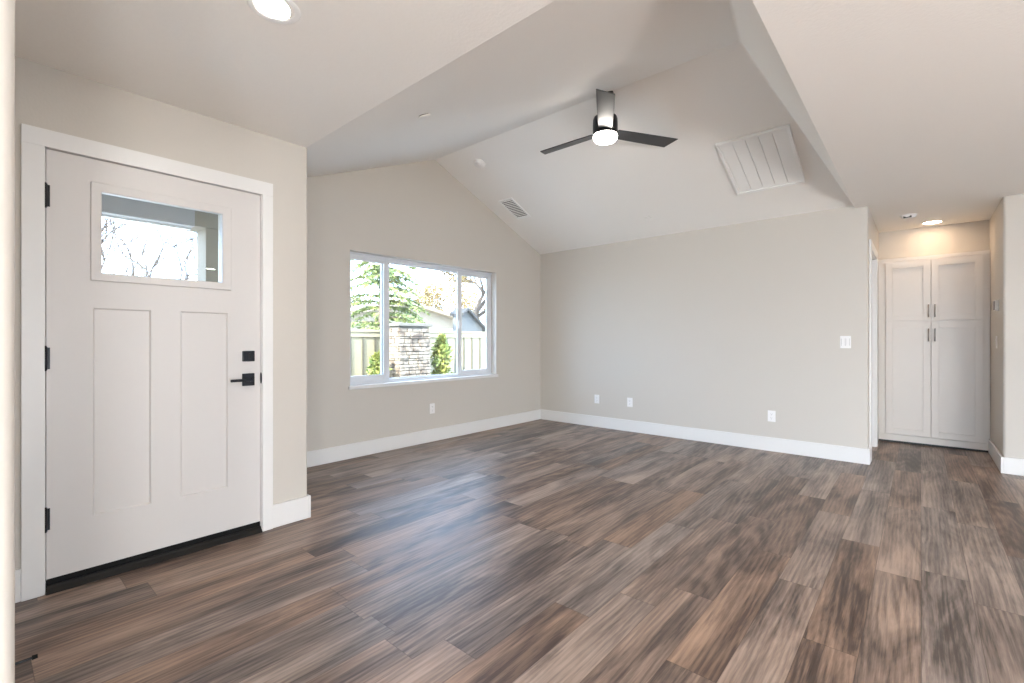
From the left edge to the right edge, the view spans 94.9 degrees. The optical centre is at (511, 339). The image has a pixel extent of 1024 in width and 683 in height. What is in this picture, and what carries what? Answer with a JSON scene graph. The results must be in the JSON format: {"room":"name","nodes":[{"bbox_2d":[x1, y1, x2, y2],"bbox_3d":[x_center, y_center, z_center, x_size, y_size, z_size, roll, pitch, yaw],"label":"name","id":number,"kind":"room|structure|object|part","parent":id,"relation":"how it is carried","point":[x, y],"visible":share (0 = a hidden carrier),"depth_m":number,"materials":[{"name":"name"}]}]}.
{"room":"empty living room","nodes":[
{"label":"empty living room","id":0,"kind":"room"},
{"bbox_2d":[0,0,14,682],"bbox_3d":[-1.578,-0.059,1.348,1.950,2.457,0.130,0,0,41],"label":"wall","id":1,"kind":"structure","parent":0,"point":[7,7],"depth_m":0.76,"materials":[{"name":"paint"}]},
{"bbox_2d":[15,654,37,664],"bbox_3d":[-1.666,1.090,1.589,0.022,0.022,0.088,0,0,41],"label":"door stop","id":2,"kind":"object","parent":1,"relation":"attached to","point":[35,656],"visible":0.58,"depth_m":1.60,"materials":[{"name":"black metal"}]},
{"bbox_3d":[-1.670,1.090,1.585,0.022,0.022,0.076,0,0,41],"label":"rod","id":3,"kind":"part","parent":2,"relation":"part of","materials":[{"name":"black metal"}]},
{"bbox_2d":[15,56,288,569],"bbox_3d":[-3.458,-0.079,0.763,0.120,2.497,6.055,0,0,41],"label":"wall","id":4,"kind":"structure","parent":0,"point":[46,97],"depth_m":2.52,"materials":[{"name":"paint"}]},
{"bbox_2d":[15,569,20,602],"bbox_3d":[-2.233,1.097,2.069,0.015,0.145,0.099,0,0,41],"label":"baseboard","id":5,"kind":"structure","parent":4,"relation":"attached to","point":[18,571],"depth_m":2.10,"materials":[{"name":"paint"}]},
{"bbox_2d":[21,123,272,601],"bbox_3d":[-1.889,0.101,2.552,0.140,2.138,1.082,0,0,41],"label":"door frame","id":6,"kind":"structure","parent":4,"relation":"attached to","point":[35,141],"depth_m":2.14,"materials":[{"name":"paint"}]},
{"bbox_2d":[45,149,259,584],"bbox_3d":[-1.846,0.126,2.516,0.108,2.020,0.943,0,0,41],"label":"door","id":7,"kind":"structure","parent":4,"relation":"in","point":[152,384],"depth_m":2.44,"materials":[{"name":"paint"}]},
{"bbox_3d":[-1.990,0.351,2.398,0.030,1.020,0.234,0,0,41],"label":"panel","id":8,"kind":"part","parent":7,"relation":"part of","materials":[{"name":"paint"}]},
{"bbox_3d":[-1.975,0.351,2.385,0.009,1.016,0.230,0,0,41],"label":"panel moulding","id":9,"kind":"part","parent":7,"relation":"part of","materials":[{"name":"paint"}]},
{"bbox_3d":[-1.847,-0.531,2.520,0.014,0.482,0.619,0,0,41],"label":"lite frame","id":10,"kind":"part","parent":7,"relation":"part of","materials":[{"name":"paint"}]},
{"bbox_3d":[-1.753,0.351,2.671,0.030,1.020,0.237,0,0,41],"label":"panel","id":11,"kind":"part","parent":7,"relation":"part of","materials":[{"name":"paint"}]},
{"bbox_3d":[-1.738,0.351,2.658,0.009,1.016,0.233,0,0,41],"label":"panel moulding","id":12,"kind":"part","parent":7,"relation":"part of","materials":[{"name":"paint"}]},
{"bbox_3d":[-1.592,0.237,2.763,0.048,0.020,0.123,0,0,41],"label":"lever","id":13,"kind":"part","parent":7,"relation":"part of","materials":[{"name":"black metal"}]},
{"bbox_3d":[-1.581,0.237,2.819,0.014,0.074,0.068,0,0,41],"label":"lever handle","id":14,"kind":"part","parent":7,"relation":"part of","materials":[{"name":"black metal"}]},
{"bbox_2d":[218,143,306,499],"bbox_3d":[-1.885,-0.059,3.487,1.320,2.457,0.120,0,0,41],"label":"wall","id":15,"kind":"structure","parent":0,"point":[297,154],"depth_m":3.05,"materials":[{"name":"paint"}]},
{"bbox_2d":[273,494,310,527],"bbox_3d":[-1.562,1.097,3.145,0.415,0.145,0.242,0,0,41],"label":"baseboard","id":16,"kind":"structure","parent":15,"relation":"attached to","point":[290,511],"depth_m":3.00,"materials":[{"name":"paint"}]},
{"bbox_2d":[307,160,539,451],"bbox_3d":[-0.924,-0.496,5.514,0.120,3.332,4.200,0,0,41],"label":"wall","id":17,"kind":"structure","parent":0,"point":[417,211],"depth_m":5.16,"materials":[{"name":"paint"}]},
{"bbox_2d":[348,251,497,389],"bbox_3d":[-0.952,-0.202,5.486,0.170,1.381,2.162,0,0,41],"label":"window","id":18,"kind":"structure","parent":17,"relation":"in","point":[382,379],"depth_m":5.22,"materials":[{"name":"plastic"}]},
{"bbox_3d":[-1.503,-0.218,4.916,0.022,1.307,0.502,0,0,41],"label":"sash","id":19,"kind":"part","parent":18,"relation":"part of","materials":[{"name":"plastic"}]},
{"bbox_3d":[-1.034,-0.218,5.500,0.028,1.347,1.155,0,0,41],"label":"frame","id":20,"kind":"part","parent":18,"relation":"part of","materials":[{"name":"plastic"}]},
{"bbox_3d":[-0.945,0.472,5.481,0.152,0.034,2.162,0,0,41],"label":"sill","id":21,"kind":"part","parent":18,"relation":"part of","materials":[{"name":"paint"}]},
{"bbox_3d":[-0.493,-0.218,6.078,0.022,1.307,0.587,0,0,41],"label":"sash","id":22,"kind":"part","parent":18,"relation":"part of","materials":[{"name":"plastic"}]},
{"bbox_2d":[307,409,540,467],"bbox_3d":[-0.913,1.097,5.424,0.015,0.145,4.080,0,0,41],"label":"baseboard","id":23,"kind":"structure","parent":17,"relation":"attached to","point":[348,451],"depth_m":5.18,"materials":[{"name":"paint"}]},
{"bbox_2d":[430,403,434,413],"bbox_3d":[-0.920,0.790,5.421,0.009,0.116,0.074,0,0,41],"label":"wall outlet","id":24,"kind":"object","parent":17,"relation":"attached to","point":[432,406],"visible":1,"depth_m":5.42,"materials":[{"name":"white plastic"}]},
{"bbox_2d":[15,419,1023,682],"bbox_3d":[1.248,1.220,0.559,9.890,0.100,11.920,0,0,41],"label":"floor","id":25,"kind":"structure","parent":0,"point":[536,551],"depth_m":2.30,"materials":[{"name":"brown wood"}]},
{"bbox_2d":[45,526,262,594],"bbox_3d":[-1.892,1.154,2.564,0.180,0.032,0.938,0,0,41],"label":"threshold","id":26,"kind":"object","parent":25,"relation":"on","point":[81,580],"visible":0.59,"depth_m":2.44,"materials":[{"name":"brown metal"}]},
{"bbox_2d":[878,250,989,452],"bbox_3d":[4.625,0.119,5.188,0.916,2.102,0.157,0,0,41],"label":"pantry cabinet","id":27,"kind":"object","parent":25,"relation":"on","point":[934,310],"visible":0.98,"depth_m":5.13,"materials":[{"name":"paint"}]},
{"bbox_3d":[4.460,0.436,5.298,0.270,1.152,0.008,0,0,41],"label":"door panel","id":28,"kind":"part","parent":27,"relation":"part of","materials":[{"name":"paint"}]},
{"bbox_3d":[4.460,-0.547,5.298,0.270,0.542,0.008,0,0,41],"label":"door panel","id":29,"kind":"part","parent":27,"relation":"part of","materials":[{"name":"paint"}]},
{"bbox_3d":[4.456,0.436,5.293,0.386,1.268,0.024,0,0,41],"label":"door","id":30,"kind":"part","parent":27,"relation":"part of","materials":[{"name":"paint"}]},
{"bbox_3d":[4.456,-0.547,5.293,0.386,0.658,0.024,0,0,41],"label":"door","id":31,"kind":"part","parent":27,"relation":"part of","materials":[{"name":"paint"}]},
{"bbox_3d":[4.638,-0.913,5.203,0.916,0.037,0.100,0,0,41],"label":"trim","id":32,"kind":"part","parent":27,"relation":"part of","materials":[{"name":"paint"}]},
{"bbox_3d":[4.758,0.436,5.030,0.404,1.268,0.024,0,0,41],"label":"door","id":33,"kind":"part","parent":27,"relation":"part of","materials":[{"name":"paint"}]},
{"bbox_3d":[4.763,0.436,5.035,0.288,1.152,0.008,0,0,41],"label":"door panel","id":34,"kind":"part","parent":27,"relation":"part of","materials":[{"name":"paint"}]},
{"bbox_3d":[4.758,-0.547,5.030,0.404,0.658,0.024,0,0,41],"label":"door","id":35,"kind":"part","parent":27,"relation":"part of","materials":[{"name":"paint"}]},
{"bbox_3d":[4.763,-0.547,5.035,0.288,0.542,0.008,0,0,41],"label":"door panel","id":36,"kind":"part","parent":27,"relation":"part of","materials":[{"name":"paint"}]},
{"bbox_2d":[15,0,1023,253],"bbox_3d":[1.251,-1.700,0.555,9.880,0.883,11.920,0,0,41],"label":"ceiling","id":37,"kind":"structure","parent":0,"point":[893,108],"depth_m":2.60,"materials":[{"name":"paint"}]},
{"bbox_2d":[247,0,300,23],"bbox_3d":[-0.904,-1.265,1.789,0.188,0.008,0.188,0,0,41],"label":"recessed light","id":38,"kind":"object","parent":37,"relation":"in","point":[273,8],"visible":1,"depth_m":1.80,"materials":[{"name":"white plastic"}]},
{"bbox_2d":[418,114,429,118],"bbox_3d":[-0.568,-1.449,3.043,0.078,0.036,0.084,0,0,-44],"label":"sprinkler cover","id":39,"kind":"object","parent":37,"relation":"attached to","point":[422,116],"visible":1,"depth_m":3.02,"materials":[{"name":"paint"}]},
{"bbox_2d":[473,159,484,168],"bbox_3d":[-0.368,-1.986,5.301,0.130,0.081,0.136,0,0,-45],"label":"smoke detector","id":40,"kind":"object","parent":37,"relation":"attached to","point":[478,163],"visible":1,"depth_m":5.26,"materials":[{"name":"white plastic"}]},
{"bbox_2d":[498,197,530,219],"bbox_3d":[0.034,-1.671,5.991,0.224,0.165,0.381,0,0,41],"label":"ceiling vent","id":41,"kind":"object","parent":37,"relation":"in","point":[510,204],"visible":1,"depth_m":5.98,"materials":[{"name":"white metal"}]},
{"bbox_2d":[540,89,677,153],"bbox_3d":[0.670,-1.911,4.069,1.092,0.459,1.221,0,0,41],"label":"ceiling fan","id":42,"kind":"object","parent":37,"relation":"hanging from","point":[605,123],"visible":0.97,"depth_m":3.95,"materials":[{"name":"black metal"}]},
{"bbox_3d":[0.494,-1.762,4.248,0.591,0.008,0.136,0,11,41],"label":"blade","id":43,"kind":"part","parent":42,"relation":"part of","materials":[{"name":"black wood"}]},
{"bbox_3d":[0.716,-1.762,3.603,0.136,0.008,0.591,11,2,11],"label":"blade","id":44,"kind":"part","parent":42,"relation":"part of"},
{"bbox_3d":[1.164,-1.762,4.117,0.591,0.008,0.136,0,-11,-19],"label":"blade","id":45,"kind":"part","parent":42,"relation":"part of","materials":[{"name":"black wood"}]},
{"bbox_2d":[715,124,804,194],"bbox_3d":[2.254,-1.599,4.254,0.580,0.308,0.696,0,0,41],"label":"ceiling vent","id":46,"kind":"object","parent":37,"relation":"in","point":[768,159],"visible":1,"depth_m":4.22,"materials":[{"name":"white metal"}]},
{"bbox_2d":[900,213,917,218],"bbox_3d":[4.013,-1.248,4.753,0.136,0.046,0.136,0,0,-38],"label":"smoke detector","id":47,"kind":"object","parent":37,"relation":"attached to","point":[913,215],"visible":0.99,"depth_m":4.72,"materials":[{"name":"white plastic"}]},
{"bbox_2d":[921,220,943,224],"bbox_3d":[4.526,-1.265,5.062,0.184,0.008,0.184,0,0,41],"label":"recessed light","id":48,"kind":"object","parent":37,"relation":"in","point":[938,221],"visible":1,"depth_m":5.06,"materials":[{"name":"white plastic"}]},
{"bbox_2d":[540,206,868,448],"bbox_3d":[1.924,-0.059,5.741,3.882,2.457,0.120,0,0,41],"label":"wall","id":49,"kind":"structure","parent":0,"point":[721,328],"depth_m":5.29,"materials":[{"name":"paint"}]},
{"bbox_2d":[594,395,598,403],"bbox_3d":[1.143,0.796,6.334,0.074,0.116,0.009,0,0,41],"label":"wall outlet","id":50,"kind":"object","parent":49,"relation":"attached to","point":[596,397],"visible":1,"depth_m":6.33,"materials":[{"name":"white plastic"}]},
{"bbox_2d":[627,398,632,406],"bbox_3d":[1.508,0.798,6.017,0.074,0.116,0.009,0,0,41],"label":"wall outlet","id":51,"kind":"object","parent":49,"relation":"attached to","point":[629,400],"visible":1,"depth_m":6.01,"materials":[{"name":"white plastic"}]},
{"bbox_2d":[541,409,870,464],"bbox_3d":[1.934,1.097,5.729,3.882,0.145,0.145,0,0,41],"label":"baseboard","id":52,"kind":"structure","parent":49,"relation":"attached to","point":[812,449],"depth_m":5.26,"materials":[{"name":"paint"}]},
{"bbox_2d":[768,410,775,421],"bbox_3d":[2.735,0.802,4.951,0.074,0.116,0.009,0,0,41],"label":"wall outlet","id":53,"kind":"object","parent":49,"relation":"attached to","point":[771,414],"visible":1,"depth_m":4.95,"materials":[{"name":"white plastic"}]},
{"bbox_2d":[840,336,850,347],"bbox_3d":[3.216,0.020,4.532,0.086,0.118,0.010,0,0,41],"label":"light switch","id":54,"kind":"object","parent":49,"relation":"attached to","point":[845,341],"visible":1,"depth_m":4.53,"materials":[{"name":"white plastic"}]},
{"bbox_2d":[869,210,878,439],"bbox_3d":[3.890,-0.079,5.135,0.120,2.497,1.545,0,0,41],"label":"wall","id":55,"kind":"structure","parent":0,"point":[873,232],"depth_m":4.93,"materials":[{"name":"paint"}]},
{"bbox_2d":[869,239,877,460],"bbox_3d":[3.699,0.101,4.904,0.138,2.138,0.921,0,0,41],"label":"door frame","id":56,"kind":"structure","parent":55,"relation":"attached to","point":[873,254],"depth_m":5.14,"materials":[{"name":"paint"}]},
{"bbox_2d":[879,220,988,259],"bbox_3d":[4.734,-0.079,5.313,1.160,2.497,0.170,0,0,41],"label":"wall","id":57,"kind":"structure","parent":0,"point":[968,236],"depth_m":5.22,"materials":[{"name":"paint"}]},
{"bbox_2d":[989,194,1023,458],"bbox_3d":[6.603,-0.079,2.972,4.973,2.497,1.250,0,0,41],"label":"wall","id":58,"kind":"structure","parent":0,"point":[1006,224],"depth_m":4.11,"materials":[{"name":"paint"}]},
{"bbox_2d":[993,300,998,310],"bbox_3d":[4.535,-0.323,4.405,0.028,0.104,0.120,0,0,41],"label":"thermostat","id":59,"kind":"object","parent":58,"relation":"attached to","point":[996,302],"visible":1,"depth_m":4.37,"materials":[{"name":"white plastic"}]},
{"bbox_2d":[988,439,1023,475],"bbox_3d":[6.459,1.097,2.909,4.868,0.145,0.995,0,0,41],"label":"baseboard","id":60,"kind":"structure","parent":58,"relation":"attached to","point":[1006,465],"depth_m":4.11,"materials":[{"name":"paint"}]},
{"label":"outside","id":61,"kind":"structure","parent":0,"visible":0},
{"bbox_3d":[-4.760,1.570,17.388,90.000,0.200,100.000,0,0,41],"label":"ground","id":62,"kind":"structure","parent":61,"visible":0},
{"bbox_2d":[102,218,196,276],"bbox_3d":[-9.315,-1.216,11.145,3.386,5.378,3.929,0,0,9],"label":"bare tree","id":63,"kind":"object","parent":62,"relation":"on","point":[106,225],"visible":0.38,"depth_m":11.56,"materials":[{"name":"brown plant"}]},
{"bbox_2d":[102,221,196,279],"bbox_3d":[-12.344,-1.210,15.988,4.317,5.363,3.656,0,0,-20],"label":"bare tree","id":64,"kind":"object","parent":62,"relation":"on","point":[187,234],"visible":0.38,"depth_m":15.74,"materials":[{"name":"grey plant"}]},
{"bbox_2d":[185,211,217,281],"bbox_3d":[-2.563,0.110,4.277,0.280,2.720,0.628,0,0,41],"label":"porch column","id":65,"kind":"structure","parent":62,"relation":"on","point":[206,224],"depth_m":4.06,"materials":[{"name":"beige paint"}]},
{"bbox_2d":[102,194,194,227],"bbox_3d":[-3.630,-1.093,2.912,0.100,0.275,2.832,0,0,41],"label":"beam","id":66,"kind":"structure","parent":65,"relation":"on","point":[115,206],"depth_m":3.71,"materials":[{"name":"paint"}]},
{"bbox_2d":[102,215,190,229],"bbox_3d":[-3.685,-1.096,2.959,0.045,0.308,2.832,0,0,41],"label":"fascia","id":67,"kind":"object","parent":66,"relation":"attached to","point":[103,216],"visible":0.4,"depth_m":3.78,"materials":[{"name":"paint"}]},
{"bbox_2d":[351,290,378,305],"bbox_3d":[-14.327,-1.480,40.517,5.098,5.900,5.665,0,0,41],"label":"leafy tree","id":68,"kind":"object","parent":62,"relation":"on","point":[353,300],"visible":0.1,"depth_m":40.46,"materials":[{"name":"green plant"}]},
{"bbox_2d":[366,349,391,374],"bbox_3d":[-3.042,0.837,10.721,0.788,1.274,0.782,0,0,-11],"label":"shrub","id":69,"kind":"object","parent":62,"relation":"on","point":[374,368],"visible":0.42,"depth_m":10.54,"materials":[{"name":"green plant"}]},
{"bbox_2d":[351,260,433,330],"bbox_3d":[-4.915,-3.280,17.593,3.639,9.500,3.627,0,0,-20],"label":"conifer","id":70,"kind":"object","parent":62,"relation":"on","point":[371,272],"visible":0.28,"depth_m":17.12,"materials":[{"name":"green plant"}]},
{"bbox_2d":[389,323,432,377],"bbox_3d":[-2.502,0.535,11.450,0.560,1.870,1.010,0,0,41],"label":"stone pillar","id":71,"kind":"structure","parent":62,"relation":"on","point":[409,343],"depth_m":11.18,"materials":[{"name":"grey stone"}]},
{"bbox_2d":[351,329,484,375],"bbox_3d":[-1.643,0.610,13.353,0.120,1.720,14.000,0,0,41],"label":"fence","id":72,"kind":"object","parent":62,"relation":"on","point":[364,342],"visible":0.13,"depth_m":12.79,"materials":[{"name":"beige wood"}]},
{"bbox_3d":[-1.643,-0.160,13.353,0.120,0.180,14.000,0,0,41],"label":"rail","id":73,"kind":"part","parent":72,"relation":"part of","materials":[{"name":"beige wood"}]},
{"bbox_2d":[351,301,484,330],"bbox_3d":[-8.120,-0.260,26.403,7.900,3.460,11.000,0,0,41],"label":"house","id":74,"kind":"structure","parent":62,"relation":"on","point":[441,320],"depth_m":25.22,"materials":[{"name":"beige paint"}]},
{"bbox_2d":[390,273,484,321],"bbox_3d":[-5.686,-2.208,43.473,10.399,7.356,13.490,0,0,41],"label":"leafy tree","id":75,"kind":"object","parent":62,"relation":"on","point":[427,295],"visible":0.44,"depth_m":41.48,"materials":[{"name":"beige plant"}]},
{"bbox_2d":[430,331,453,374],"bbox_3d":[-1.796,0.638,12.171,0.987,1.735,0.964,0,0,41],"label":"shrub","id":76,"kind":"object","parent":62,"relation":"on","point":[441,352],"visible":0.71,"depth_m":12.04,"materials":[{"name":"green plant"}]},
{"bbox_2d":[440,271,484,317],"bbox_3d":[-0.821,-2.332,25.230,7.327,7.608,6.240,0,0,41],"label":"bare tree","id":77,"kind":"object","parent":62,"relation":"on","point":[480,303],"visible":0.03,"depth_m":25.54,"materials":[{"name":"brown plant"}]},
{"bbox_2d":[450,308,484,331],"bbox_3d":[-1.762,0.080,19.671,0.830,2.780,1.500,0,0,41],"label":"shed","id":78,"kind":"object","parent":62,"relation":"on","point":[470,321],"visible":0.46,"depth_m":19.33,"materials":[{"name":"grey wood"}]}
]}

